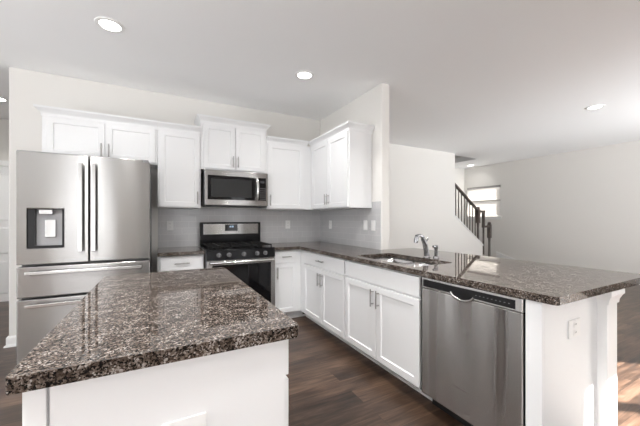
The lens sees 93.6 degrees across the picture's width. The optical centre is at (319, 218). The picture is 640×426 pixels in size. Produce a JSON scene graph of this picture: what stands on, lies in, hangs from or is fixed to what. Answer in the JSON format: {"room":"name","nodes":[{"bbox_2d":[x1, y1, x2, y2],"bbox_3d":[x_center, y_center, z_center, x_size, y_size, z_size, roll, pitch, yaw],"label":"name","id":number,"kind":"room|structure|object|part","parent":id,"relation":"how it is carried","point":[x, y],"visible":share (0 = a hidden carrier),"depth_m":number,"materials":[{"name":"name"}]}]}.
{"room":"kitchen","nodes":[
{"label":"kitchen","id":0,"kind":"room"},
{"bbox_2d":[0,119,8,166],"bbox_3d":[-3.460,-0.122,5.251,5.200,2.740,0.120,0,0,-28],"label":"wall","id":1,"kind":"structure","parent":0,"point":[4,124],"depth_m":4.51,"materials":[{"name":"white paint"}]},
{"bbox_2d":[0,166,8,301],"bbox_3d":[-4.859,0.228,4.454,0.810,2.030,0.090,0,0,-28],"label":"door","id":2,"kind":"structure","parent":1,"relation":"in","point":[4,171],"depth_m":4.52,"materials":[{"name":"white paint"}]},
{"bbox_2d":[0,160,8,165],"bbox_3d":[-4.850,0.188,4.436,0.980,2.120,0.020,0,0,-28],"label":"trim","id":3,"kind":"structure","parent":1,"relation":"attached to","point":[2,162],"depth_m":4.50,"materials":[{"name":"white paint"}]},
{"bbox_2d":[9,67,319,335],"bbox_3d":[-1.547,-0.122,3.798,3.451,2.740,0.120,0,0,-28],"label":"wall","id":4,"kind":"structure","parent":0,"point":[27,88],"depth_m":3.24,"materials":[{"name":"white paint"}]},
{"bbox_2d":[3,344,15,347],"bbox_3d":[-2.941,1.237,3.051,0.343,0.022,0.162,0,0,-28],"label":"trim","id":5,"kind":"structure","parent":4,"relation":"attached to","point":[10,345],"depth_m":2.92,"materials":[{"name":"white paint"}]},
{"bbox_2d":[6,335,15,344],"bbox_3d":[-1.613,1.198,3.763,3.329,0.100,0.148,0,0,-28],"label":"baseboard","id":6,"kind":"structure","parent":4,"relation":"attached to","point":[10,339],"depth_m":2.94,"materials":[{"name":"white paint"}]},
{"bbox_2d":[33,104,157,168],"bbox_3d":[-2.264,-0.820,3.138,1.001,0.465,0.357,0,0,-28],"label":"upper cabinet","id":7,"kind":"object","parent":4,"relation":"attached to","point":[64,130],"visible":0.88,"depth_m":3.01,"materials":[{"name":"white paint"}]},
{"bbox_3d":[-2.372,-0.782,2.931,0.450,0.360,0.020,0,0,-28],"label":"door","id":8,"kind":"part","parent":7,"relation":"part of","materials":[{"name":"white paint"}]},
{"bbox_3d":[-2.266,-1.010,3.141,1.001,0.085,0.348,0,0,-28],"label":"crown molding","id":9,"kind":"part","parent":7,"relation":"part of","materials":[{"name":"white paint"}]},
{"bbox_3d":[-1.971,-0.782,3.143,0.438,0.360,0.020,0,0,-28],"label":"door","id":10,"kind":"part","parent":7,"relation":"part of","materials":[{"name":"white paint"}]},
{"bbox_2d":[158,121,200,208],"bbox_3d":[-1.627,-0.588,3.475,0.437,0.928,0.357,0,0,-28],"label":"upper cabinet","id":11,"kind":"object","parent":4,"relation":"attached to","point":[179,145],"visible":0.96,"depth_m":3.35,"materials":[{"name":"white paint"}]},
{"bbox_3d":[-1.558,-1.010,3.346,0.437,0.085,0.048,0,0,-28],"label":"crown molding","id":12,"kind":"part","parent":11,"relation":"part of","materials":[{"name":"white paint"}]},
{"bbox_2d":[194,114,270,173],"bbox_3d":[-1.087,-0.884,3.761,0.874,0.615,0.357,0,0,-28],"label":"upper cabinet","id":13,"kind":"object","parent":4,"relation":"attached to","point":[227,144],"visible":0.91,"depth_m":3.62,"materials":[{"name":"white paint"}]},
{"bbox_3d":[-1.188,-0.846,3.558,0.355,0.512,0.020,0,0,-28],"label":"door","id":14,"kind":"part","parent":13,"relation":"part of","materials":[{"name":"white paint"}]},
{"bbox_3d":[-1.089,-1.149,3.764,0.874,0.085,0.348,0,0,-28],"label":"crown molding","id":15,"kind":"part","parent":13,"relation":"part of","materials":[{"name":"white paint"}]},
{"bbox_2d":[201,169,267,207],"bbox_3d":[-1.054,-0.353,3.723,0.738,0.422,0.454,0,0,-28],"label":"microwave oven","id":16,"kind":"object","parent":13,"relation":"attached to","point":[219,188],"visible":0.95,"depth_m":3.57,"materials":[{"name":"grey metal"}]},
{"bbox_3d":[-1.037,-0.363,3.548,0.545,0.278,0.008,0,0,-28],"label":"door","id":17,"kind":"part","parent":16,"relation":"part of","materials":[{"name":"black glass"}]},
{"bbox_3d":[-0.762,-0.364,3.661,0.034,0.289,0.071,0,0,-28],"label":"handle","id":18,"kind":"part","parent":16,"relation":"part of","materials":[{"name":"silver metal"}]},
{"bbox_3d":[-0.715,-0.363,3.720,0.098,0.278,0.006,0,0,-28],"label":"control panel","id":19,"kind":"part","parent":16,"relation":"part of","materials":[{"name":"black glass"}]},
{"bbox_3d":[-0.864,-0.846,3.729,0.357,0.512,0.020,0,0,-28],"label":"door","id":20,"kind":"part","parent":13,"relation":"part of","materials":[{"name":"white paint"}]},
{"bbox_2d":[158,208,320,247],"bbox_3d":[-0.949,0.101,4.042,2.166,0.475,0.008,0,0,-28],"label":"tiled wall","id":21,"kind":"structure","parent":4,"relation":"attached to","point":[304,224],"depth_m":4.00,"materials":[{"name":"grey tile"}]},
{"bbox_2d":[167,221,172,229],"bbox_3d":[-1.789,0.080,3.587,0.072,0.116,0.009,0,0,-28],"label":"wall outlet","id":22,"kind":"object","parent":21,"relation":"attached to","point":[169,223],"visible":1,"depth_m":3.58,"materials":[{"name":"white plastic"}]},
{"bbox_2d":[285,220,289,228],"bbox_3d":[-0.459,0.082,4.291,0.072,0.116,0.009,0,0,-28],"label":"wall outlet","id":23,"kind":"object","parent":21,"relation":"attached to","point":[287,222],"visible":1,"depth_m":4.29,"materials":[{"name":"white plastic"}]},
{"bbox_2d":[260,135,310,209],"bbox_3d":[-0.461,-0.588,4.092,0.633,0.928,0.357,0,0,-28],"label":"upper cabinet","id":24,"kind":"object","parent":4,"relation":"attached to","point":[288,160],"visible":0.92,"depth_m":3.97,"materials":[{"name":"white paint"}]},
{"bbox_3d":[-0.447,-0.549,3.950,0.494,0.826,0.020,0,0,-28],"label":"door","id":25,"kind":"part","parent":24,"relation":"part of","materials":[{"name":"white paint"}]},
{"bbox_3d":[-0.417,-1.010,3.950,0.579,0.085,0.048,0,0,-28],"label":"crown molding","id":26,"kind":"part","parent":24,"relation":"part of","materials":[{"name":"white paint"}]},
{"bbox_2d":[0,0,639,168],"bbox_3d":[1.058,-1.552,3.163,11.630,0.120,8.200,0,0,-28],"label":"ceiling","id":27,"kind":"structure","parent":0,"point":[482,82],"depth_m":2.83,"materials":[{"name":"white paint"}]},
{"bbox_2d":[0,97,8,101],"bbox_3d":[-4.001,-1.488,3.730,0.196,0.008,0.196,0,0,-28],"label":"recessed light","id":28,"kind":"object","parent":27,"relation":"in","point":[1,98],"visible":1,"depth_m":3.77,"materials":[{"name":"white plastic"}]},
{"bbox_2d":[94,16,124,32],"bbox_3d":[-1.616,-1.488,2.315,0.196,0.008,0.196,0,0,-28],"label":"recessed light","id":29,"kind":"object","parent":27,"relation":"in","point":[105,23],"visible":1,"depth_m":2.30,"materials":[{"name":"white plastic"}]},
{"bbox_2d":[99,20,120,30],"bbox_3d":[-1.616,-1.490,2.315,0.136,0.003,0.136,0,0,-28],"label":"diffuser","id":30,"kind":"object","parent":29,"relation":"attached to","point":[107,25],"depth_m":2.31,"materials":[{"name":"white plastic"}]},
{"bbox_2d":[295,70,313,79],"bbox_3d":[-0.161,-1.488,3.119,0.196,0.008,0.196,0,0,-28],"label":"recessed light","id":31,"kind":"object","parent":27,"relation":"in","point":[303,74],"visible":1,"depth_m":3.11,"materials":[{"name":"white plastic"}]},
{"bbox_2d":[298,72,310,77],"bbox_3d":[-0.161,-1.490,3.119,0.136,0.003,0.136,0,0,-28],"label":"diffuser","id":32,"kind":"object","parent":31,"relation":"attached to","point":[300,74],"depth_m":3.11,"materials":[{"name":"white plastic"}]},
{"bbox_2d":[585,104,604,109],"bbox_3d":[3.670,-1.488,4.013,0.196,0.008,0.196,0,0,-28],"label":"recessed light","id":33,"kind":"object","parent":27,"relation":"in","point":[593,107],"visible":1,"depth_m":4.01,"materials":[{"name":"white plastic"}]},
{"bbox_2d":[0,285,639,425],"bbox_3d":[1.058,1.298,3.163,11.630,0.100,8.200,0,0,-28],"label":"floor","id":34,"kind":"structure","parent":0,"point":[331,383],"depth_m":2.25,"materials":[{"name":"brown wood"}]},
{"bbox_2d":[16,150,151,365],"bbox_3d":[-2.141,0.353,2.886,0.906,1.790,0.875,0,0,-28],"label":"refrigerator","id":35,"kind":"object","parent":34,"relation":"on","point":[81,220],"visible":0.83,"depth_m":2.49,"materials":[{"name":"grey metal"}]},
{"bbox_3d":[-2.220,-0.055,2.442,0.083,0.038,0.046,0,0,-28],"label":"dispenser panel","id":36,"kind":"part","parent":35,"relation":"part of","materials":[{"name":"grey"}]},
{"bbox_3d":[-1.979,0.907,2.581,0.906,0.532,0.075,0,0,-28],"label":"drawer","id":37,"kind":"part","parent":35,"relation":"part of","materials":[{"name":"silver metal"}]},
{"bbox_3d":[-1.948,0.685,2.524,0.780,0.028,0.055,0,0,-28],"label":"handle","id":38,"kind":"part","parent":35,"relation":"part of","materials":[{"name":"grey metal"}]},
{"bbox_3d":[-2.179,-0.087,2.475,0.453,0.900,0.075,0,0,-28],"label":"door","id":39,"kind":"part","parent":35,"relation":"part of","materials":[{"name":"silver metal"}]},
{"bbox_3d":[-1.991,-0.097,2.502,0.030,0.740,0.055,0,0,-28],"label":"handle","id":40,"kind":"part","parent":35,"relation":"part of","materials":[{"name":"grey metal"}]},
{"bbox_3d":[-1.979,0.503,2.581,0.906,0.246,0.075,0,0,-28],"label":"drawer","id":41,"kind":"part","parent":35,"relation":"part of","materials":[{"name":"silver metal"}]},
{"bbox_3d":[-1.948,0.428,2.524,0.780,0.028,0.055,0,0,-28],"label":"handle","id":42,"kind":"part","parent":35,"relation":"part of","materials":[{"name":"grey metal"}]},
{"bbox_3d":[-1.912,-0.097,2.544,0.030,0.740,0.055,0,0,-28],"label":"handle","id":43,"kind":"part","parent":35,"relation":"part of","materials":[{"name":"grey metal"}]},
{"bbox_3d":[-1.775,-0.087,2.689,0.445,0.900,0.075,0,0,-28],"label":"door","id":44,"kind":"part","parent":35,"relation":"part of","materials":[{"name":"silver metal"}]},
{"bbox_2d":[22,339,287,425],"bbox_3d":[-0.649,0.812,1.372,0.681,0.871,1.237,0,0,-28],"label":"kitchen island","id":45,"kind":"object","parent":34,"relation":"on","point":[248,386],"visible":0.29,"depth_m":0.82,"materials":[{"name":"white paint"}]},
{"bbox_2d":[5,267,297,395],"bbox_3d":[-0.669,0.357,1.368,0.685,0.038,1.294,0,0,-28],"label":"island countertop","id":46,"kind":"structure","parent":45,"relation":"on","point":[126,322],"depth_m":0.94,"materials":[{"name":"stone"}]},
{"bbox_2d":[162,412,205,425],"bbox_3d":[-0.369,0.604,0.820,0.110,0.120,0.008,0,0,-28],"label":"cover plate","id":47,"kind":"object","parent":45,"relation":"attached to","point":[198,419],"visible":1,"depth_m":0.83,"materials":[{"name":"white plastic"}]},
{"bbox_3d":[-0.253,0.452,1.252,0.020,0.123,0.600,0,0,-28],"label":"drawer","id":48,"kind":"part","parent":45,"relation":"part of","materials":[{"name":"white paint"}]},
{"bbox_3d":[-0.181,0.830,1.118,0.020,0.607,0.296,0,0,-28],"label":"door","id":49,"kind":"part","parent":45,"relation":"part of","materials":[{"name":"white paint"}]},
{"bbox_2d":[157,254,203,271],"bbox_3d":[-1.561,0.812,3.351,0.437,0.871,0.637,0,0,-28],"label":"base cabinet","id":50,"kind":"object","parent":34,"relation":"on","point":[186,262],"visible":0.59,"depth_m":3.10,"materials":[{"name":"white paint"}]},
{"bbox_2d":[157,246,204,256],"bbox_3d":[-1.560,0.357,3.350,0.441,0.038,0.641,0,0,-28],"label":"countertop","id":51,"kind":"structure","parent":50,"relation":"on","point":[188,250],"depth_m":3.15,"materials":[{"name":"stone"}]},
{"bbox_2d":[200,222,274,305],"bbox_3d":[-0.990,0.645,3.580,0.753,1.205,0.726,0,0,-28],"label":"gas range","id":52,"kind":"object","parent":34,"relation":"on","point":[237,247],"visible":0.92,"depth_m":3.44,"materials":[{"name":"grey metal"}]},
{"bbox_3d":[-1.123,0.128,3.832,0.683,0.130,0.006,0,0,-28],"label":"backguard panel","id":53,"kind":"part","parent":52,"relation":"part of","materials":[{"name":"silver metal"}]},
{"bbox_2d":[225,224,237,230],"bbox_3d":[-1.127,0.112,3.824,0.157,0.083,0.005,0,0,-28],"label":"clock","id":54,"kind":"object","parent":52,"relation":"on","point":[228,227],"depth_m":3.82,"materials":[{"name":"black glass"}]},
{"bbox_2d":[200,245,274,250],"bbox_3d":[-0.995,0.337,3.589,0.753,0.013,0.585,0,0,-28],"label":"cooktop","id":55,"kind":"object","parent":52,"relation":"in","point":[248,247],"depth_m":3.40,"materials":[{"name":"black metal"}]},
{"bbox_3d":[-0.860,0.392,3.335,0.753,0.096,0.030,0,0,-28],"label":"control panel","id":56,"kind":"part","parent":52,"relation":"part of","materials":[{"name":"black metal"}]},
{"bbox_3d":[-0.858,0.760,3.330,0.745,0.625,0.038,0,0,-28],"label":"oven door","id":57,"kind":"part","parent":52,"relation":"part of","materials":[{"name":"black glass"}]},
{"bbox_3d":[-0.835,0.466,3.287,0.695,0.029,0.064,0,0,-28],"label":"oven handle","id":58,"kind":"part","parent":52,"relation":"part of","materials":[{"name":"silver metal"}]},
{"bbox_2d":[275,250,304,317],"bbox_3d":[-0.482,0.812,3.923,0.460,0.871,0.637,0,0,-28],"label":"base cabinet","id":59,"kind":"object","parent":34,"relation":"on","point":[287,262],"visible":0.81,"depth_m":3.67,"materials":[{"name":"white paint"}]},
{"bbox_3d":[-0.415,0.458,3.650,0.282,0.136,0.020,0,0,-28],"label":"drawer","id":60,"kind":"part","parent":59,"relation":"part of","materials":[{"name":"white paint"}]},
{"bbox_3d":[-0.415,0.837,3.650,0.282,0.592,0.020,0,0,-28],"label":"door","id":61,"kind":"part","parent":59,"relation":"part of","materials":[{"name":"white paint"}]},
{"bbox_3d":[-0.398,1.237,3.764,0.460,0.022,0.014,0,0,-28],"label":"shoe molding","id":62,"kind":"part","parent":59,"relation":"part of","materials":[{"name":"white paint"}]},
{"bbox_2d":[268,241,639,305],"bbox_3d":[0.576,0.357,2.951,1.420,0.038,3.346,0,0,-28],"label":"countertop","id":63,"kind":"structure","parent":59,"relation":"on","point":[547,283],"depth_m":1.93,"materials":[{"name":"stone"}]},
{"bbox_2d":[372,257,434,265],"bbox_3d":[0.682,0.479,2.551,0.425,0.201,0.758,0,0,-28],"label":"sink","id":64,"kind":"object","parent":63,"relation":"in","point":[389,259],"visible":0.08,"depth_m":2.80,"materials":[{"name":"silver metal"}]},
{"bbox_3d":[0.591,0.479,2.723,0.425,0.201,0.369,0,0,-28],"label":"bowl","id":65,"kind":"part","parent":64,"relation":"part of","materials":[{"name":"silver metal"}]},
{"bbox_3d":[0.773,0.479,2.379,0.425,0.201,0.369,0,0,-28],"label":"bowl","id":66,"kind":"part","parent":64,"relation":"part of","materials":[{"name":"silver metal"}]},
{"bbox_2d":[414,234,429,257],"bbox_3d":[0.891,0.234,2.627,0.179,0.208,0.062,0,0,-28],"label":"kitchen faucet","id":67,"kind":"object","parent":63,"relation":"on","point":[416,238],"visible":1,"depth_m":2.62,"materials":[{"name":"silver metal"}]},
{"bbox_3d":[0.863,0.170,2.612,0.115,0.080,0.038,0,0,-28],"label":"spray spout","id":68,"kind":"part","parent":67,"relation":"part of","materials":[{"name":"silver metal"}]},
{"bbox_2d":[432,245,438,257],"bbox_3d":[0.998,0.282,2.593,0.062,0.112,0.052,0,0,-28],"label":"sprayer","id":69,"kind":"object","parent":63,"relation":"on","point":[435,247],"visible":0.99,"depth_m":2.58,"materials":[{"name":"silver metal"}]},
{"bbox_2d":[301,250,354,348],"bbox_3d":[0.210,0.812,3.454,0.627,0.871,1.130,0,0,-28],"label":"base cabinet","id":70,"kind":"object","parent":34,"relation":"on","point":[322,276],"visible":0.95,"depth_m":3.19,"materials":[{"name":"white paint"}]},
{"bbox_3d":[-0.086,0.837,3.442,0.020,0.592,0.447,0,0,-28],"label":"door","id":71,"kind":"part","parent":70,"relation":"part of","materials":[{"name":"white paint"}]},
{"bbox_3d":[0.021,0.458,3.240,0.020,0.136,0.903,0,0,-28],"label":"drawer","id":72,"kind":"part","parent":70,"relation":"part of","materials":[{"name":"white paint"}]},
{"bbox_3d":[0.077,1.237,3.376,0.014,0.022,1.117,0,0,-28],"label":"shoe molding","id":73,"kind":"part","parent":70,"relation":"part of","materials":[{"name":"white paint"}]},
{"bbox_3d":[0.128,0.837,3.039,0.020,0.592,0.448,0,0,-28],"label":"door","id":74,"kind":"part","parent":70,"relation":"part of","materials":[{"name":"white paint"}]},
{"bbox_2d":[345,257,431,400],"bbox_3d":[0.674,0.812,2.529,0.581,0.871,0.935,0,0,-28],"label":"base cabinet","id":75,"kind":"object","parent":34,"relation":"on","point":[383,306],"visible":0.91,"depth_m":2.30,"materials":[{"name":"white paint"}]},
{"bbox_3d":[0.351,0.837,2.618,0.020,0.592,0.451,0,0,-28],"label":"door","id":76,"kind":"part","parent":75,"relation":"part of","materials":[{"name":"white paint"}]},
{"bbox_3d":[0.458,0.458,2.415,0.020,0.136,0.910,0,0,-28],"label":"drawer","id":77,"kind":"part","parent":75,"relation":"part of","materials":[{"name":"white paint"}]},
{"bbox_3d":[0.558,1.237,2.468,0.014,0.022,0.934,0,0,-28],"label":"shoe molding","id":78,"kind":"part","parent":75,"relation":"part of","materials":[{"name":"white paint"}]},
{"bbox_3d":[0.565,0.837,2.212,0.020,0.592,0.451,0,0,-28],"label":"door","id":79,"kind":"part","parent":75,"relation":"part of","materials":[{"name":"white paint"}]},
{"bbox_2d":[422,277,525,425],"bbox_3d":[1.050,0.815,1.831,0.543,0.866,0.630,0,0,-28],"label":"dishwasher","id":80,"kind":"object","parent":34,"relation":"on","point":[474,339],"visible":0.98,"depth_m":1.65,"materials":[{"name":"grey metal"}]},
{"bbox_2d":[526,296,596,425],"bbox_3d":[1.231,0.812,1.520,0.551,0.871,0.070,0,0,-28],"label":"end panel","id":81,"kind":"object","parent":34,"relation":"on","point":[561,371],"visible":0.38,"depth_m":1.44,"materials":[{"name":"white paint"}]},
{"bbox_2d":[568,318,579,338],"bbox_3d":[1.264,0.543,1.492,0.115,0.088,0.009,0,0,-28],"label":"wall outlet","id":82,"kind":"object","parent":81,"relation":"attached to","point":[573,325],"visible":1,"depth_m":1.48,"materials":[{"name":"white plastic"}]},
{"bbox_2d":[596,289,624,425],"bbox_3d":[1.556,0.812,1.629,0.169,0.871,0.091,0,0,-28],"label":"support post","id":83,"kind":"object","parent":34,"relation":"on","point":[607,302],"visible":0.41,"depth_m":1.60,"materials":[{"name":"white paint"}]},
{"bbox_2d":[320,83,388,249],"bbox_3d":[0.223,-0.122,4.265,0.114,2.740,2.150,0,0,-28],"label":"wall partition","id":84,"kind":"structure","parent":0,"point":[372,107],"depth_m":3.35,"materials":[{"name":"white paint"}]},
{"bbox_2d":[308,121,374,209],"bbox_3d":[0.224,-0.588,3.750,0.365,0.928,1.001,0,0,-28],"label":"upper cabinet","id":85,"kind":"object","parent":84,"relation":"attached to","point":[341,157],"visible":0.99,"depth_m":3.42,"materials":[{"name":"white paint"}]},
{"bbox_3d":[0.000,-0.549,3.881,0.020,0.826,0.430,0,0,-28],"label":"door","id":86,"kind":"part","parent":85,"relation":"part of","materials":[{"name":"white paint"}]},
{"bbox_3d":[0.206,-0.549,3.492,0.020,0.826,0.430,0,0,-28],"label":"door","id":87,"kind":"part","parent":85,"relation":"part of","materials":[{"name":"white paint"}]},
{"bbox_3d":[0.227,-1.010,3.752,0.357,0.085,1.001,0,0,-28],"label":"crown molding","id":88,"kind":"part","parent":85,"relation":"part of","materials":[{"name":"white paint"}]},
{"bbox_2d":[320,201,380,249],"bbox_3d":[0.337,0.073,3.919,0.008,0.530,1.412,0,0,-28],"label":"tiled wall","id":89,"kind":"structure","parent":84,"relation":"attached to","point":[347,224],"depth_m":3.78,"materials":[{"name":"grey tile"}]},
{"bbox_2d":[363,220,366,229],"bbox_3d":[0.533,0.076,3.532,0.008,0.116,0.072,0,0,-28],"label":"light switch","id":90,"kind":"object","parent":89,"relation":"attached to","point":[364,221],"visible":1,"depth_m":3.53,"materials":[{"name":"white plastic"}]},
{"bbox_2d":[371,220,374,230],"bbox_3d":[0.601,0.076,3.402,0.008,0.116,0.072,0,0,-28],"label":"light switch","id":91,"kind":"object","parent":89,"relation":"attached to","point":[372,221],"visible":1,"depth_m":3.40,"materials":[{"name":"white plastic"}]},
{"bbox_2d":[389,143,482,255],"bbox_3d":[1.866,-0.122,6.284,4.680,2.740,0.120,0,0,-28],"label":"wall","id":92,"kind":"structure","parent":0,"point":[421,181],"depth_m":6.39,"materials":[{"name":"white paint"}]},
{"bbox_2d":[455,215,483,245],"bbox_3d":[3.501,0.290,7.150,1.010,0.736,0.150,0,0,-28],"label":"trim","id":93,"kind":"structure","parent":92,"relation":"attached to","point":[455,215],"depth_m":7.08,"materials":[{"name":"white paint"}]},
{"bbox_2d":[455,183,491,256],"bbox_3d":[3.520,-0.007,7.149,1.713,2.151,0.086,0,0,-28],"label":"stair railing","id":94,"kind":"object","parent":92,"relation":"on","point":[478,211],"visible":0.77,"depth_m":7.27,"materials":[{"name":"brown wood"}]},
{"bbox_3d":[3.294,-0.637,7.029,1.200,0.891,0.064,0,0,-28],"label":"handrail","id":95,"kind":"part","parent":94,"relation":"part of","materials":[{"name":"grey wood"}]},
{"bbox_3d":[3.850,0.143,7.323,0.086,0.880,0.086,0,0,-28],"label":"newel post","id":96,"kind":"part","parent":94,"relation":"part of","materials":[{"name":"grey wood"}]},
{"bbox_3d":[4.239,0.573,7.529,0.086,0.990,0.086,0,0,-28],"label":"newel post","id":97,"kind":"part","parent":94,"relation":"part of","materials":[{"name":"grey wood"}]},
{"bbox_2d":[455,168,463,223],"bbox_3d":[1.739,-0.122,7.699,5.780,2.740,0.120,0,0,-28],"label":"wall","id":98,"kind":"structure","parent":0,"point":[459,173],"depth_m":8.92,"materials":[{"name":"white paint"}]},
{"bbox_2d":[464,140,639,273],"bbox_3d":[6.145,-0.122,5.704,0.140,2.740,7.770,0,0,-28],"label":"wall","id":99,"kind":"structure","parent":0,"point":[579,208],"depth_m":6.68,"materials":[{"name":"white paint"}]},
{"bbox_2d":[466,217,501,218],"bbox_3d":[4.611,-0.020,8.484,0.090,0.076,1.060,0,0,-28],"label":"trim","id":100,"kind":"structure","parent":99,"relation":"attached to","point":[466,217],"depth_m":8.29,"materials":[{"name":"white paint"}]},
{"bbox_2d":[496,252,515,259],"bbox_3d":[4.957,1.068,7.774,0.022,0.359,0.800,0,0,-28],"label":"trim","id":101,"kind":"structure","parent":99,"relation":"attached to","point":[498,255],"depth_m":7.99,"materials":[{"name":"white paint"}]},
{"bbox_3d":[4.686,-0.482,8.524,0.080,0.860,0.980,0,0,-28],"label":"window","id":102,"kind":"structure","parent":0,"visible":0},
{"bbox_2d":[467,185,499,216],"bbox_3d":[4.611,-0.484,8.484,0.070,0.848,0.970,0,0,-28],"label":"window blind","id":103,"kind":"object","parent":102,"relation":"attached to","point":[487,198],"visible":0.92,"depth_m":8.40,"materials":[{"name":"grey"}]}
]}

